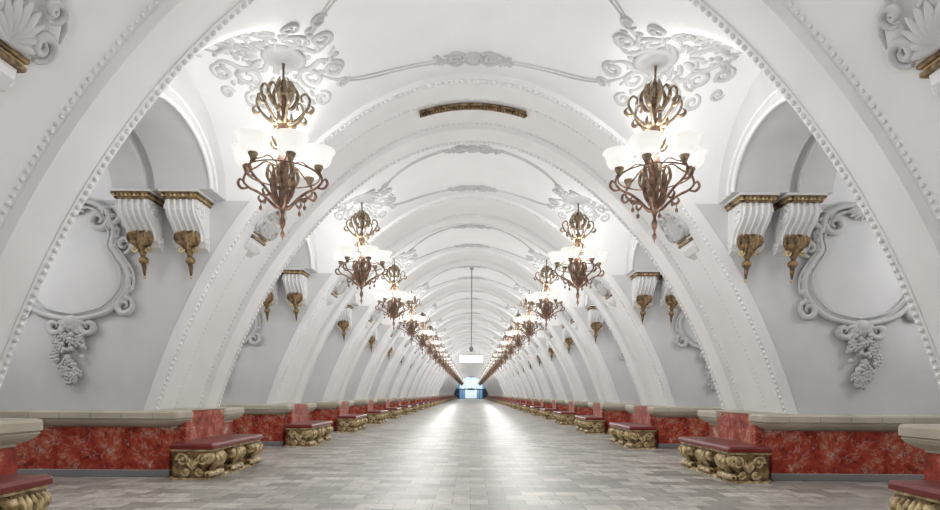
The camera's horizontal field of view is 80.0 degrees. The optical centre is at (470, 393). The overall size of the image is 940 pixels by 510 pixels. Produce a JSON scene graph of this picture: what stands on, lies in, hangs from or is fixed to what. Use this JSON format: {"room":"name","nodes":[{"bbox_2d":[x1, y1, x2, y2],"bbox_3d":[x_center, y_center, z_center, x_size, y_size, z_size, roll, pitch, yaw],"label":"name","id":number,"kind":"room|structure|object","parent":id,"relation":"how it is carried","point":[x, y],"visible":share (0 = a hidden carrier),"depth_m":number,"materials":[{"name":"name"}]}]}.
{"room":"metro station","nodes":[
{"label":"metro station","id":0,"kind":"room"},
{"bbox_2d":[45,399,895,509],"bbox_3d":[-0.008,1.300,74.500,18.000,0.001,165.000,0,0,0],"label":"floor","id":1,"kind":"structure","parent":0,"point":[456,454],"depth_m":8.36,"materials":[{"name":"stone"}]},
{"bbox_2d":[0,418,42,473],"bbox_3d":[-6.715,0.744,4.574,4.560,1.030,2.553,0,0,0],"label":"pylon base","id":2,"kind":"object","parent":1,"relation":"on","point":[13,431],"visible":0.74,"depth_m":5.57,"materials":[{"name":"beige stone"}]},
{"bbox_2d":[0,474,52,509],"bbox_3d":[-4.115,1.002,4.110,0.702,0.545,2.020,0,0,0],"label":"bench","id":3,"kind":"object","parent":1,"relation":"on","point":[17,491],"visible":1,"depth_m":4.82,"materials":[{"name":"red paint"}]},
{"bbox_2d":[0,407,243,476],"bbox_3d":[-6.715,0.744,9.723,4.560,1.030,2.553,0,0,0],"label":"pylon base","id":4,"kind":"object","parent":1,"relation":"on","point":[72,443],"visible":0.8,"depth_m":8.59,"materials":[{"name":"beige stone"}]},
{"bbox_2d":[169,434,262,479],"bbox_3d":[-4.115,1.002,9.260,0.702,0.545,2.020,0,0,0],"label":"bench","id":5,"kind":"object","parent":1,"relation":"on","point":[208,458],"visible":1,"depth_m":8.44,"materials":[{"name":"red paint"}]},
{"bbox_2d":[220,403,316,445],"bbox_3d":[-6.715,0.744,14.873,4.560,1.030,2.553,0,0,0],"label":"pylon base","id":6,"kind":"object","parent":1,"relation":"on","point":[268,420],"visible":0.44,"depth_m":13.74,"materials":[{"name":"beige stone"}]},
{"bbox_2d":[285,420,332,446],"bbox_3d":[-4.115,1.002,14.410,0.702,0.545,2.020,0,0,0],"label":"bench","id":7,"kind":"object","parent":1,"relation":"on","point":[310,433],"visible":1,"depth_m":13.45,"materials":[{"name":"red paint"}]},
{"bbox_2d":[301,401,353,431],"bbox_3d":[-6.715,0.744,20.023,4.560,1.030,2.553,0,0,0],"label":"pylon base","id":8,"kind":"object","parent":1,"relation":"on","point":[325,410],"visible":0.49,"depth_m":18.89,"materials":[{"name":"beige stone"}]},
{"bbox_2d":[336,414,367,431],"bbox_3d":[-4.115,1.002,19.560,0.702,0.545,2.020,0,0,0],"label":"bench","id":9,"kind":"object","parent":1,"relation":"on","point":[348,422],"visible":1,"depth_m":18.60,"materials":[{"name":"red paint"}]},
{"bbox_2d":[342,399,376,413],"bbox_3d":[-6.715,0.744,25.174,4.560,1.030,2.553,0,0,0],"label":"pylon base","id":10,"kind":"object","parent":1,"relation":"on","point":[361,406],"visible":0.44,"depth_m":24.04,"materials":[{"name":"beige stone"}]},
{"bbox_2d":[366,410,388,423],"bbox_3d":[-4.115,1.002,24.710,0.702,0.545,2.020,0,0,0],"label":"bench","id":11,"kind":"object","parent":1,"relation":"on","point":[373,416],"visible":1,"depth_m":23.75,"materials":[{"name":"red paint"}]},
{"bbox_2d":[373,398,391,409],"bbox_3d":[-6.715,0.744,30.323,4.560,1.030,2.553,0,0,0],"label":"pylon base","id":12,"kind":"object","parent":1,"relation":"on","point":[382,403],"visible":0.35,"depth_m":29.19,"materials":[{"name":"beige stone"}]},
{"bbox_2d":[384,407,401,418],"bbox_3d":[-4.115,1.002,29.860,0.702,0.545,2.020,0,0,0],"label":"bench","id":13,"kind":"object","parent":1,"relation":"on","point":[394,412],"visible":0.97,"depth_m":28.90,"materials":[{"name":"red paint"}]},
{"bbox_2d":[389,398,402,406],"bbox_3d":[-6.715,0.744,35.474,4.560,1.030,2.553,0,0,0],"label":"pylon base","id":14,"kind":"object","parent":1,"relation":"on","point":[396,402],"visible":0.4,"depth_m":34.34,"materials":[{"name":"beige stone"}]},
{"bbox_2d":[398,405,411,414],"bbox_3d":[-4.115,1.002,35.010,0.702,0.545,2.020,0,0,0],"label":"bench","id":15,"kind":"object","parent":1,"relation":"on","point":[406,409],"visible":0.93,"depth_m":34.05,"materials":[{"name":"red paint"}]},
{"bbox_2d":[401,397,411,404],"bbox_3d":[-6.715,0.744,40.623,4.560,1.030,2.553,0,0,0],"label":"pylon base","id":16,"kind":"object","parent":1,"relation":"on","point":[406,400],"visible":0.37,"depth_m":39.54,"materials":[{"name":"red stone"}]},
{"bbox_2d":[407,404,419,411],"bbox_3d":[-4.115,1.002,40.160,0.702,0.545,2.020,0,0,0],"label":"bench","id":17,"kind":"object","parent":1,"relation":"on","point":[415,407],"visible":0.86,"depth_m":39.20,"materials":[{"name":"red paint"}]},
{"bbox_2d":[0,74,939,414],"bbox_3d":[0.011,-1.860,9.725,17.980,6.320,2.210,0,0,0],"label":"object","id":18,"kind":"object","parent":1,"relation":"on","point":[181,343],"depth_m":8.65,"materials":[{"name":"white paint"}]},
{"bbox_2d":[31,198,135,384],"bbox_3d":[-6.131,-1.576,8.584,1.954,2.889,0.154,0,0,0],"label":"relief","id":19,"kind":"object","parent":18,"relation":"attached to","point":[76,324],"visible":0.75,"depth_m":8.56,"materials":[{"name":"paint"}]},
{"bbox_2d":[108,188,164,278],"bbox_3d":[-4.976,-2.372,8.389,0.600,1.235,0.518,0,0,0],"label":"bracket","id":20,"kind":"object","parent":18,"relation":"attached to","point":[140,211],"visible":0.97,"depth_m":8.37,"materials":[{"name":"white paint"}]},
{"bbox_2d":[157,189,213,278],"bbox_3d":[-4.266,-2.368,8.389,0.600,1.235,0.518,0,0,0],"label":"bracket","id":21,"kind":"object","parent":18,"relation":"attached to","point":[187,211],"visible":1,"depth_m":8.37,"materials":[{"name":"white paint"}]},
{"bbox_2d":[419,103,526,117],"bbox_3d":[0.038,-4.791,9.500,1.832,0.221,0.182,0,0,0],"label":"vent grille","id":22,"kind":"object","parent":18,"relation":"attached to","point":[458,106],"visible":1,"depth_m":9.44,"materials":[{"name":"brown metal"}]},
{"bbox_2d":[724,192,779,282],"bbox_3d":[4.194,-2.316,8.389,0.600,1.235,0.518,0,0,0],"label":"bracket","id":23,"kind":"object","parent":18,"relation":"attached to","point":[749,213],"visible":1,"depth_m":8.37,"materials":[{"name":"white paint"}]},
{"bbox_2d":[773,192,828,282],"bbox_3d":[4.894,-2.312,8.389,0.600,1.235,0.518,0,0,0],"label":"bracket","id":24,"kind":"object","parent":18,"relation":"attached to","point":[796,215],"visible":0.98,"depth_m":8.37,"materials":[{"name":"white paint"}]},
{"bbox_2d":[797,202,913,389],"bbox_3d":[5.989,-1.502,8.584,1.954,2.889,0.154,0,0,0],"label":"relief","id":25,"kind":"object","parent":18,"relation":"attached to","point":[860,328],"visible":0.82,"depth_m":8.56,"materials":[{"name":"paint"}]},
{"bbox_2d":[0,0,939,388],"bbox_3d":[0.011,-1.860,4.575,17.980,6.320,2.210,0,0,0],"label":"rib","id":26,"kind":"object","parent":1,"relation":"on","point":[63,121],"depth_m":5.09,"materials":[{"name":"white paint"}]},
{"bbox_2d":[384,314,556,398],"bbox_3d":[0.011,-1.860,35.475,17.980,6.320,2.210,0,0,0],"label":"rib","id":27,"kind":"object","parent":1,"relation":"on","point":[399,375],"visible":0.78,"depth_m":34.40,"materials":[{"name":"white paint"}]},
{"bbox_2d":[413,339,527,396],"bbox_3d":[0.011,-1.860,50.925,17.980,6.320,2.210,0,0,0],"label":"rib","id":28,"kind":"object","parent":1,"relation":"on","point":[428,369],"visible":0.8,"depth_m":49.86,"materials":[{"name":"white paint"}]},
{"bbox_2d":[220,194,721,406],"bbox_3d":[0.011,-1.860,14.875,17.980,6.320,2.210,0,0,0],"label":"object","id":29,"kind":"object","parent":1,"relation":"on","point":[278,369],"depth_m":13.80,"materials":[{"name":"white paint"}]},
{"bbox_2d":[243,313,260,344],"bbox_3d":[-6.131,-1.576,13.734,1.954,2.889,0.154,0,0,0],"label":"relief","id":30,"kind":"object","parent":29,"relation":"attached to","point":[254,333],"visible":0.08,"depth_m":13.72,"materials":[{"name":"paint"}]},
{"bbox_2d":[262,277,278,321],"bbox_3d":[-4.976,-2.372,13.539,0.600,1.235,0.518,0,0,0],"label":"bracket","id":31,"kind":"object","parent":29,"relation":"attached to","point":[272,298],"visible":0.43,"depth_m":13.61,"materials":[{"name":"white paint"}]},
{"bbox_2d":[281,268,309,321],"bbox_3d":[-4.266,-2.368,13.539,0.600,1.235,0.518,0,0,0],"label":"bracket","id":32,"kind":"object","parent":29,"relation":"attached to","point":[294,279],"visible":0.98,"depth_m":13.51,"materials":[{"name":"white paint"}]},
{"bbox_2d":[629,270,659,323],"bbox_3d":[4.194,-2.316,13.539,0.600,1.235,0.518,0,0,0],"label":"bracket","id":33,"kind":"object","parent":29,"relation":"attached to","point":[644,282],"visible":1,"depth_m":13.51,"materials":[{"name":"white paint"}]},
{"bbox_2d":[658,274,679,324],"bbox_3d":[4.894,-2.312,13.539,0.600,1.235,0.518,0,0,0],"label":"bracket","id":34,"kind":"object","parent":29,"relation":"attached to","point":[668,300],"visible":0.56,"depth_m":13.59,"materials":[{"name":"white paint"}]},
{"bbox_2d":[675,306,716,391],"bbox_3d":[5.989,-1.502,13.734,1.954,2.889,0.154,0,0,0],"label":"relief","id":35,"kind":"object","parent":29,"relation":"attached to","point":[681,336],"visible":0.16,"depth_m":13.72,"materials":[{"name":"paint"}]},
{"bbox_2d":[301,248,640,402],"bbox_3d":[0.011,-1.860,20.025,17.980,6.320,2.210,0,0,0],"label":"rib","id":36,"kind":"object","parent":1,"relation":"on","point":[331,373],"depth_m":18.96,"materials":[{"name":"white paint"}]},
{"bbox_2d":[336,303,353,341],"bbox_3d":[-4.266,-2.368,18.689,0.600,1.235,0.518,0,0,0],"label":"bracket","id":37,"kind":"object","parent":36,"relation":"attached to","point":[344,322],"visible":0.75,"depth_m":18.69,"materials":[{"name":"white paint"}]},
{"bbox_2d":[586,305,603,342],"bbox_3d":[4.194,-2.316,18.689,0.600,1.235,0.518,0,0,0],"label":"bracket","id":38,"kind":"object","parent":36,"relation":"attached to","point":[595,320],"visible":0.83,"depth_m":18.68,"materials":[{"name":"white paint"}]},
{"bbox_2d":[342,279,599,400],"bbox_3d":[0.011,-1.860,25.175,17.980,6.320,2.210,0,0,0],"label":"rib","id":39,"kind":"object","parent":1,"relation":"on","point":[579,379],"depth_m":24.10,"materials":[{"name":"white paint"}]},
{"bbox_2d":[368,327,377,352],"bbox_3d":[-4.266,-2.368,23.839,0.600,1.235,0.518,0,0,0],"label":"bracket","id":40,"kind":"object","parent":39,"relation":"attached to","point":[373,339],"visible":0.45,"depth_m":23.88,"materials":[{"name":"white paint"}]},
{"bbox_2d":[562,325,574,353],"bbox_3d":[4.194,-2.316,23.839,0.600,1.235,0.518,0,0,0],"label":"bracket","id":41,"kind":"object","parent":39,"relation":"attached to","point":[567,339],"visible":0.66,"depth_m":23.86,"materials":[{"name":"white paint"}]},
{"bbox_2d":[368,300,573,399],"bbox_3d":[0.011,-1.860,30.325,17.980,6.320,2.210,0,0,0],"label":"rib","id":42,"kind":"object","parent":1,"relation":"on","point":[555,371],"depth_m":29.25,"materials":[{"name":"white paint"}]},
{"bbox_2d":[547,342,553,360],"bbox_3d":[4.194,-2.316,28.989,0.600,1.235,0.518,0,0,0],"label":"bracket","id":43,"kind":"object","parent":42,"relation":"attached to","point":[549,349],"visible":0.46,"depth_m":29.03,"materials":[{"name":"white paint"}]},
{"bbox_2d":[397,324,544,397],"bbox_3d":[0.011,-1.860,40.625,17.980,6.320,2.210,0,0,0],"label":"rib","id":44,"kind":"object","parent":1,"relation":"on","point":[406,382],"visible":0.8,"depth_m":39.55,"materials":[{"name":"white paint"}]},
{"bbox_2d":[406,332,535,397],"bbox_3d":[0.011,-1.860,45.775,17.980,6.320,2.210,0,0,0],"label":"rib","id":45,"kind":"object","parent":1,"relation":"on","point":[421,369],"visible":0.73,"depth_m":44.70,"materials":[{"name":"white paint"}]},
{"bbox_2d":[419,344,522,396],"bbox_3d":[0.011,-1.860,56.075,17.980,6.320,2.210,0,0,0],"label":"rib","id":46,"kind":"object","parent":1,"relation":"on","point":[432,371],"visible":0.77,"depth_m":55.00,"materials":[{"name":"white paint"}]},
{"bbox_2d":[428,352,513,396],"bbox_3d":[0.011,-1.860,66.375,17.980,6.320,2.210,0,0,0],"label":"rib","id":47,"kind":"object","parent":1,"relation":"on","point":[476,353],"visible":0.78,"depth_m":65.30,"materials":[{"name":"white paint"}]},
{"bbox_2d":[431,358,510,395],"bbox_3d":[0.011,-1.860,71.525,17.980,6.320,2.210,0,0,0],"label":"rib","id":48,"kind":"object","parent":1,"relation":"on","point":[455,361],"visible":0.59,"depth_m":70.43,"materials":[{"name":"white paint"}]},
{"bbox_2d":[434,361,507,395],"bbox_3d":[0.011,-1.860,76.675,17.980,6.320,2.210,0,0,0],"label":"rib","id":49,"kind":"object","parent":1,"relation":"on","point":[445,374],"visible":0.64,"depth_m":75.60,"materials":[{"name":"white paint"}]},
{"bbox_2d":[438,362,503,395],"bbox_3d":[0.011,-1.860,86.975,17.980,6.320,2.210,0,0,0],"label":"rib","id":50,"kind":"object","parent":1,"relation":"on","point":[448,376],"visible":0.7,"depth_m":85.89,"materials":[{"name":"white paint"}]},
{"bbox_2d":[436,362,505,395],"bbox_3d":[0.011,-1.860,81.825,17.980,6.320,2.210,0,0,0],"label":"rib","id":51,"kind":"object","parent":1,"relation":"on","point":[495,376],"visible":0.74,"depth_m":80.75,"materials":[{"name":"white paint"}]},
{"bbox_2d":[440,364,501,395],"bbox_3d":[0.011,-1.860,92.125,17.980,6.320,2.210,0,0,0],"label":"rib","id":52,"kind":"object","parent":1,"relation":"on","point":[466,364],"visible":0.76,"depth_m":91.05,"materials":[{"name":"white paint"}]},
{"bbox_2d":[442,365,499,395],"bbox_3d":[0.011,-1.860,97.275,17.980,6.320,2.210,0,0,0],"label":"rib","id":53,"kind":"object","parent":1,"relation":"on","point":[468,365],"visible":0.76,"depth_m":96.19,"materials":[{"name":"white paint"}]},
{"bbox_2d":[445,368,496,395],"bbox_3d":[0.011,-1.860,107.575,17.980,6.320,2.210,0,0,0],"label":"rib","id":54,"kind":"object","parent":1,"relation":"on","point":[468,368],"visible":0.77,"depth_m":106.48,"materials":[{"name":"white paint"}]},
{"bbox_2d":[424,348,518,396],"bbox_3d":[0.011,-1.860,61.225,17.980,6.320,2.210,0,0,0],"label":"rib","id":55,"kind":"object","parent":1,"relation":"on","point":[466,349],"visible":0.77,"depth_m":60.15,"materials":[{"name":"white paint"}]},
{"bbox_2d":[459,351,482,361],"bbox_3d":[0.025,-4.127,61.550,2.600,1.254,0.400,0,0,0],"label":"sign","id":56,"kind":"object","parent":55,"relation":"attached to","point":[463,358],"visible":0.97,"depth_m":61.40,"materials":[{"name":"grey paint"}]},
{"bbox_2d":[444,367,498,395],"bbox_3d":[0.011,-1.860,102.425,17.980,6.320,2.210,0,0,0],"label":"rib","id":57,"kind":"object","parent":1,"relation":"on","point":[466,367],"visible":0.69,"depth_m":101.35,"materials":[{"name":"white paint"}]},
{"bbox_2d":[522,405,534,412],"bbox_3d":[4.103,1.053,40.160,0.702,0.545,2.020,0,0,0],"label":"bench","id":58,"kind":"object","parent":1,"relation":"on","point":[526,408],"visible":0.8,"depth_m":39.20,"materials":[{"name":"red paint"}]},
{"bbox_2d":[530,406,543,415],"bbox_3d":[4.103,1.053,35.010,0.702,0.545,2.020,0,0,0],"label":"bench","id":59,"kind":"object","parent":1,"relation":"on","point":[535,409],"visible":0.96,"depth_m":34.05,"materials":[{"name":"red paint"}]},
{"bbox_2d":[530,398,544,405],"bbox_3d":[6.705,0.826,40.623,4.560,1.030,2.553,0,0,0],"label":"pylon base","id":60,"kind":"object","parent":1,"relation":"on","point":[535,401],"visible":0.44,"depth_m":39.49,"materials":[{"name":"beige stone"}]},
{"bbox_2d":[539,399,551,407],"bbox_3d":[6.705,0.826,35.474,4.560,1.030,2.553,0,0,0],"label":"pylon base","id":61,"kind":"object","parent":1,"relation":"on","point":[545,403],"visible":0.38,"depth_m":34.34,"materials":[{"name":"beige stone"}]},
{"bbox_2d":[539,408,556,419],"bbox_3d":[4.103,1.053,29.860,0.702,0.545,2.020,0,0,0],"label":"bench","id":62,"kind":"object","parent":1,"relation":"on","point":[547,413],"visible":1,"depth_m":28.90,"materials":[{"name":"red paint"}]},
{"bbox_2d":[550,399,573,410],"bbox_3d":[6.705,0.826,30.323,4.560,1.030,2.553,0,0,0],"label":"pylon base","id":63,"kind":"object","parent":1,"relation":"on","point":[560,405],"visible":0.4,"depth_m":29.19,"materials":[{"name":"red stone"}]},
{"bbox_2d":[553,411,575,424],"bbox_3d":[4.103,1.053,24.710,0.702,0.545,2.020,0,0,0],"label":"bench","id":64,"kind":"object","parent":1,"relation":"on","point":[562,417],"visible":1,"depth_m":23.75,"materials":[{"name":"red paint"}]},
{"bbox_2d":[565,400,598,418],"bbox_3d":[6.705,0.826,25.174,4.560,1.030,2.553,0,0,0],"label":"pylon base","id":65,"kind":"object","parent":1,"relation":"on","point":[580,407],"visible":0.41,"depth_m":24.04,"materials":[{"name":"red stone"}]},
{"bbox_2d":[574,415,604,433],"bbox_3d":[4.103,1.053,19.560,0.702,0.545,2.020,0,0,0],"label":"bench","id":66,"kind":"object","parent":1,"relation":"on","point":[588,424],"visible":1,"depth_m":18.60,"materials":[{"name":"red paint"}]},
{"bbox_2d":[588,402,640,432],"bbox_3d":[6.705,0.826,20.023,4.560,1.030,2.553,0,0,0],"label":"pylon base","id":67,"kind":"object","parent":1,"relation":"on","point":[612,412],"visible":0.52,"depth_m":18.89,"materials":[{"name":"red stone"}]},
{"bbox_2d":[608,422,656,448],"bbox_3d":[4.103,1.053,14.410,0.702,0.545,2.020,0,0,0],"label":"bench","id":68,"kind":"object","parent":1,"relation":"on","point":[630,435],"visible":1,"depth_m":13.45,"materials":[{"name":"red paint"}]},
{"bbox_2d":[625,405,721,447],"bbox_3d":[6.705,0.826,14.873,4.560,1.030,2.553,0,0,0],"label":"pylon base","id":69,"kind":"object","parent":1,"relation":"on","point":[671,423],"visible":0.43,"depth_m":13.74,"materials":[{"name":"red stone"}]},
{"bbox_2d":[678,437,772,483],"bbox_3d":[4.103,1.053,9.260,0.702,0.545,2.020,0,0,0],"label":"bench","id":70,"kind":"object","parent":1,"relation":"on","point":[731,461],"visible":1,"depth_m":8.46,"materials":[{"name":"red paint"}]},
{"bbox_2d":[698,410,939,481],"bbox_3d":[6.705,0.826,9.723,4.560,1.030,2.553,0,0,0],"label":"pylon base","id":71,"kind":"object","parent":1,"relation":"on","point":[806,447],"visible":0.74,"depth_m":8.59,"materials":[{"name":"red stone"}]},
{"bbox_2d":[888,480,939,509],"bbox_3d":[4.103,1.053,4.110,0.702,0.545,2.020,0,0,0],"label":"bench","id":72,"kind":"object","parent":1,"relation":"on","point":[910,494],"visible":1,"depth_m":4.84,"materials":[{"name":"red paint"}]},
{"bbox_2d":[898,424,939,479],"bbox_3d":[6.705,0.826,4.574,4.560,1.030,2.553,0,0,0],"label":"pylon base","id":73,"kind":"object","parent":1,"relation":"on","point":[924,436],"visible":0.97,"depth_m":5.58,"materials":[{"name":"beige stone"}]},
{"bbox_2d":[420,320,521,351],"bbox_3d":[0.024,-3.943,38.050,18.000,1.973,3.000,0,0,0],"label":"ceiling","id":74,"kind":"structure","parent":0,"point":[459,323],"depth_m":38.53,"materials":[{"name":"paint"}]},
{"bbox_2d":[427,335,444,364],"bbox_3d":[-2.401,-3.130,38.050,1.212,2.370,1.334,0,0,30],"label":"chandelier","id":75,"kind":"object","parent":74,"relation":"hanging from","point":[435,356],"visible":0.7,"depth_m":37.95,"materials":[{"name":"brown metal"}]},
{"bbox_2d":[437,320,504,335],"bbox_3d":[0.014,-4.478,38.054,7.042,0.958,2.495,0,0,0],"label":"relief","id":76,"kind":"object","parent":74,"relation":"attached to","point":[443,330],"visible":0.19,"depth_m":38.70,"materials":[{"name":"paint"}]},
{"bbox_2d":[496,334,513,365],"bbox_3d":[2.349,-3.101,38.050,1.334,2.370,1.212,0,0,0],"label":"chandelier","id":77,"kind":"object","parent":74,"relation":"hanging from","point":[505,357],"visible":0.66,"depth_m":37.96,"materials":[{"name":"brown metal"}]},
{"bbox_2d":[426,329,515,356],"bbox_3d":[0.024,-3.943,43.200,18.000,1.973,3.000,0,0,0],"label":"ceiling","id":78,"kind":"structure","parent":0,"point":[465,330],"depth_m":43.65,"materials":[{"name":"paint"}]},
{"bbox_2d":[432,343,447,367],"bbox_3d":[-2.401,-3.130,43.200,1.334,2.370,1.212,0,0,0],"label":"chandelier","id":79,"kind":"object","parent":78,"relation":"hanging from","point":[440,360],"visible":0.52,"depth_m":43.10,"materials":[{"name":"brown metal"}]},
{"bbox_2d":[493,343,508,367],"bbox_3d":[2.349,-3.101,43.200,1.334,2.370,1.212,0,0,0],"label":"chandelier","id":80,"kind":"object","parent":78,"relation":"hanging from","point":[499,360],"visible":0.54,"depth_m":43.08,"materials":[{"name":"brown metal"}]},
{"bbox_2d":[431,336,510,360],"bbox_3d":[0.024,-3.943,48.350,18.000,1.973,3.000,0,0,0],"label":"ceiling","id":81,"kind":"structure","parent":0,"point":[462,338],"depth_m":48.82,"materials":[{"name":"paint"}]},
{"bbox_2d":[436,350,450,368],"bbox_3d":[-2.401,-3.130,48.350,1.212,2.370,1.334,0,0,-30],"label":"chandelier","id":82,"kind":"object","parent":81,"relation":"hanging from","point":[445,359],"visible":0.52,"depth_m":48.27,"materials":[{"name":"brown metal"}]},
{"bbox_2d":[349,224,593,306],"bbox_3d":[0.024,-3.943,17.450,18.000,1.973,3.000,0,0,0],"label":"ceiling","id":83,"kind":"structure","parent":0,"point":[447,238],"depth_m":18.09,"materials":[{"name":"paint"}]},
{"bbox_2d":[373,259,414,329],"bbox_3d":[-2.401,-3.130,17.450,1.334,2.370,1.212,0,0,0],"label":"chandelier","id":84,"kind":"object","parent":83,"relation":"hanging from","point":[403,297],"visible":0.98,"depth_m":17.36,"materials":[{"name":"white glass"}]},
{"bbox_2d":[379,224,561,272],"bbox_3d":[0.014,-4.478,17.454,7.042,0.958,2.495,0,0,0],"label":"relief","id":85,"kind":"object","parent":83,"relation":"attached to","point":[539,257],"visible":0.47,"depth_m":17.66,"materials":[{"name":"paint"}]},
{"bbox_2d":[525,260,567,330],"bbox_3d":[2.349,-3.101,17.450,1.334,2.370,1.212,0,0,0],"label":"chandelier","id":86,"kind":"object","parent":83,"relation":"hanging from","point":[537,298],"visible":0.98,"depth_m":17.35,"materials":[{"name":"white glass"}]},
{"bbox_2d":[380,266,562,325],"bbox_3d":[0.024,-3.944,22.600,18.000,1.972,3.000,0,0,0],"label":"ceiling","id":87,"kind":"structure","parent":0,"point":[455,273],"depth_m":23.07,"materials":[{"name":"paint"}]},
{"bbox_2d":[396,290,427,344],"bbox_3d":[-2.401,-3.130,22.600,1.212,2.370,1.334,0,0,-30],"label":"chandelier","id":88,"kind":"object","parent":87,"relation":"hanging from","point":[418,319],"visible":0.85,"depth_m":22.52,"materials":[{"name":"white glass"}]},
{"bbox_2d":[469,268,473,351],"bbox_3d":[0.020,-3.280,21.800,0.180,3.280,0.180,0,0,0],"label":"pendant","id":89,"kind":"object","parent":87,"relation":"hanging from","point":[471,348],"depth_m":21.78,"materials":[{"name":"grey metal"}]},
{"bbox_2d":[409,265,533,296],"bbox_3d":[0.013,-4.478,22.604,7.034,0.958,2.479,0,0,0],"label":"relief","id":90,"kind":"object","parent":87,"relation":"attached to","point":[418,288],"depth_m":22.88,"materials":[{"name":"white paint"}]},
{"bbox_2d":[513,290,544,344],"bbox_3d":[2.349,-3.101,22.600,1.212,2.370,1.334,0,0,30],"label":"chandelier","id":91,"kind":"object","parent":87,"relation":"hanging from","point":[527,320],"visible":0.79,"depth_m":22.51,"materials":[{"name":"white glass"}]},
{"bbox_2d":[399,292,543,337],"bbox_3d":[0.024,-3.943,27.750,18.000,1.973,3.000,0,0,0],"label":"ceiling","id":92,"kind":"structure","parent":0,"point":[460,295],"depth_m":28.22,"materials":[{"name":"paint"}]},
{"bbox_2d":[412,311,435,353],"bbox_3d":[-2.401,-3.130,27.750,1.212,2.370,1.334,0,0,-30],"label":"chandelier","id":93,"kind":"object","parent":92,"relation":"hanging from","point":[425,333],"visible":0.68,"depth_m":27.66,"materials":[{"name":"brown metal"}]},
{"bbox_2d":[420,291,522,313],"bbox_3d":[0.014,-4.478,27.755,7.042,0.958,2.495,0,0,0],"label":"relief","id":94,"kind":"object","parent":92,"relation":"attached to","point":[435,304],"visible":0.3,"depth_m":28.19,"materials":[{"name":"paint"}]},
{"bbox_2d":[506,310,528,353],"bbox_3d":[2.349,-3.101,27.750,1.334,2.370,1.212,0,0,0],"label":"chandelier","id":95,"kind":"object","parent":92,"relation":"hanging from","point":[517,334],"visible":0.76,"depth_m":27.67,"materials":[{"name":"brown metal"}]},
{"bbox_2d":[412,308,530,345],"bbox_3d":[0.024,-3.943,32.900,18.000,1.973,3.000,0,0,0],"label":"ceiling","id":96,"kind":"structure","parent":0,"point":[460,311],"depth_m":33.40,"materials":[{"name":"paint"}]},
{"bbox_2d":[420,326,440,356],"bbox_3d":[-2.401,-3.130,32.900,1.212,2.370,1.334,0,0,-30],"label":"chandelier","id":97,"kind":"object","parent":96,"relation":"hanging from","point":[432,343],"visible":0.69,"depth_m":32.82,"materials":[{"name":"brown metal"}]},
{"bbox_2d":[431,308,512,326],"bbox_3d":[0.014,-4.478,32.904,7.042,0.958,2.495,0,0,0],"label":"relief","id":98,"kind":"object","parent":96,"relation":"attached to","point":[440,319],"visible":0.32,"depth_m":33.48,"materials":[{"name":"paint"}]},
{"bbox_2d":[500,326,520,359],"bbox_3d":[2.349,-3.101,32.900,1.212,2.370,1.334,0,0,-30],"label":"chandelier","id":99,"kind":"object","parent":96,"relation":"hanging from","point":[508,345],"visible":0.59,"depth_m":32.82,"materials":[{"name":"brown metal"}]},
{"bbox_2d":[286,143,657,274],"bbox_3d":[0.024,-3.943,12.300,18.000,1.973,3.000,0,0,0],"label":"ceiling","id":100,"kind":"structure","parent":0,"point":[442,171],"depth_m":12.92,"materials":[{"name":"paint"}]},
{"bbox_2d":[331,202,391,304],"bbox_3d":[-2.401,-3.130,12.300,1.334,2.370,1.212,0,0,0],"label":"chandelier","id":101,"kind":"object","parent":100,"relation":"hanging from","point":[375,257],"visible":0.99,"depth_m":12.21,"materials":[{"name":"white glass"}]},
{"bbox_2d":[334,145,609,224],"bbox_3d":[0.014,-4.478,12.305,7.042,0.958,2.495,0,0,0],"label":"relief","id":102,"kind":"object","parent":100,"relation":"attached to","point":[572,198],"visible":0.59,"depth_m":12.50,"materials":[{"name":"paint"}]},
{"bbox_2d":[548,203,608,305],"bbox_3d":[2.349,-3.101,12.300,1.212,2.370,1.334,0,0,30],"label":"chandelier","id":103,"kind":"object","parent":100,"relation":"hanging from","point":[564,258],"visible":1,"depth_m":12.21,"materials":[{"name":"brown metal"}]},
{"bbox_2d":[88,0,857,204],"bbox_3d":[0.024,-3.943,7.150,18.000,1.973,3.000,0,0,0],"label":"ceiling","id":104,"kind":"structure","parent":0,"point":[755,141],"depth_m":7.75,"materials":[{"name":"paint"}]},
{"bbox_2d":[229,63,334,240],"bbox_3d":[-2.401,-3.130,7.150,1.334,2.370,1.212,0,0,0],"label":"chandelier","id":105,"kind":"object","parent":104,"relation":"hanging from","point":[249,153],"visible":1,"depth_m":7.05,"materials":[{"name":"white glass"}]},
{"bbox_2d":[196,0,741,117],"bbox_3d":[0.014,-4.478,7.154,7.042,0.958,2.495,0,0,0],"label":"relief","id":106,"kind":"object","parent":104,"relation":"attached to","point":[274,55],"visible":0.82,"depth_m":7.25,"materials":[{"name":"paint"}]},
{"bbox_2d":[602,65,707,243],"bbox_3d":[2.349,-3.101,7.150,1.334,2.370,1.212,0,0,0],"label":"chandelier","id":107,"kind":"object","parent":104,"relation":"hanging from","point":[687,153],"visible":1,"depth_m":7.05,"materials":[{"name":"brown metal"}]},
{"bbox_2d":[441,342,506,363],"bbox_3d":[0.024,-3.943,53.500,18.000,1.973,3.000,0,0,0],"label":"ceiling","id":108,"kind":"structure","parent":0,"point":[465,342],"depth_m":53.92,"materials":[{"name":"paint"}]},
{"bbox_3d":[0.013,-2.200,155.550,18.000,7.000,0.300,0,0,0],"label":"wall","id":109,"kind":"structure","parent":0,"visible":0},
{"bbox_2d":[454,377,487,398],"bbox_3d":[0.011,-1.750,155.245,9.700,6.100,0.290,0,0,0],"label":"door","id":110,"kind":"structure","parent":109,"relation":"in","point":[470,389],"depth_m":155.19,"materials":[{"name":"blue glass"}]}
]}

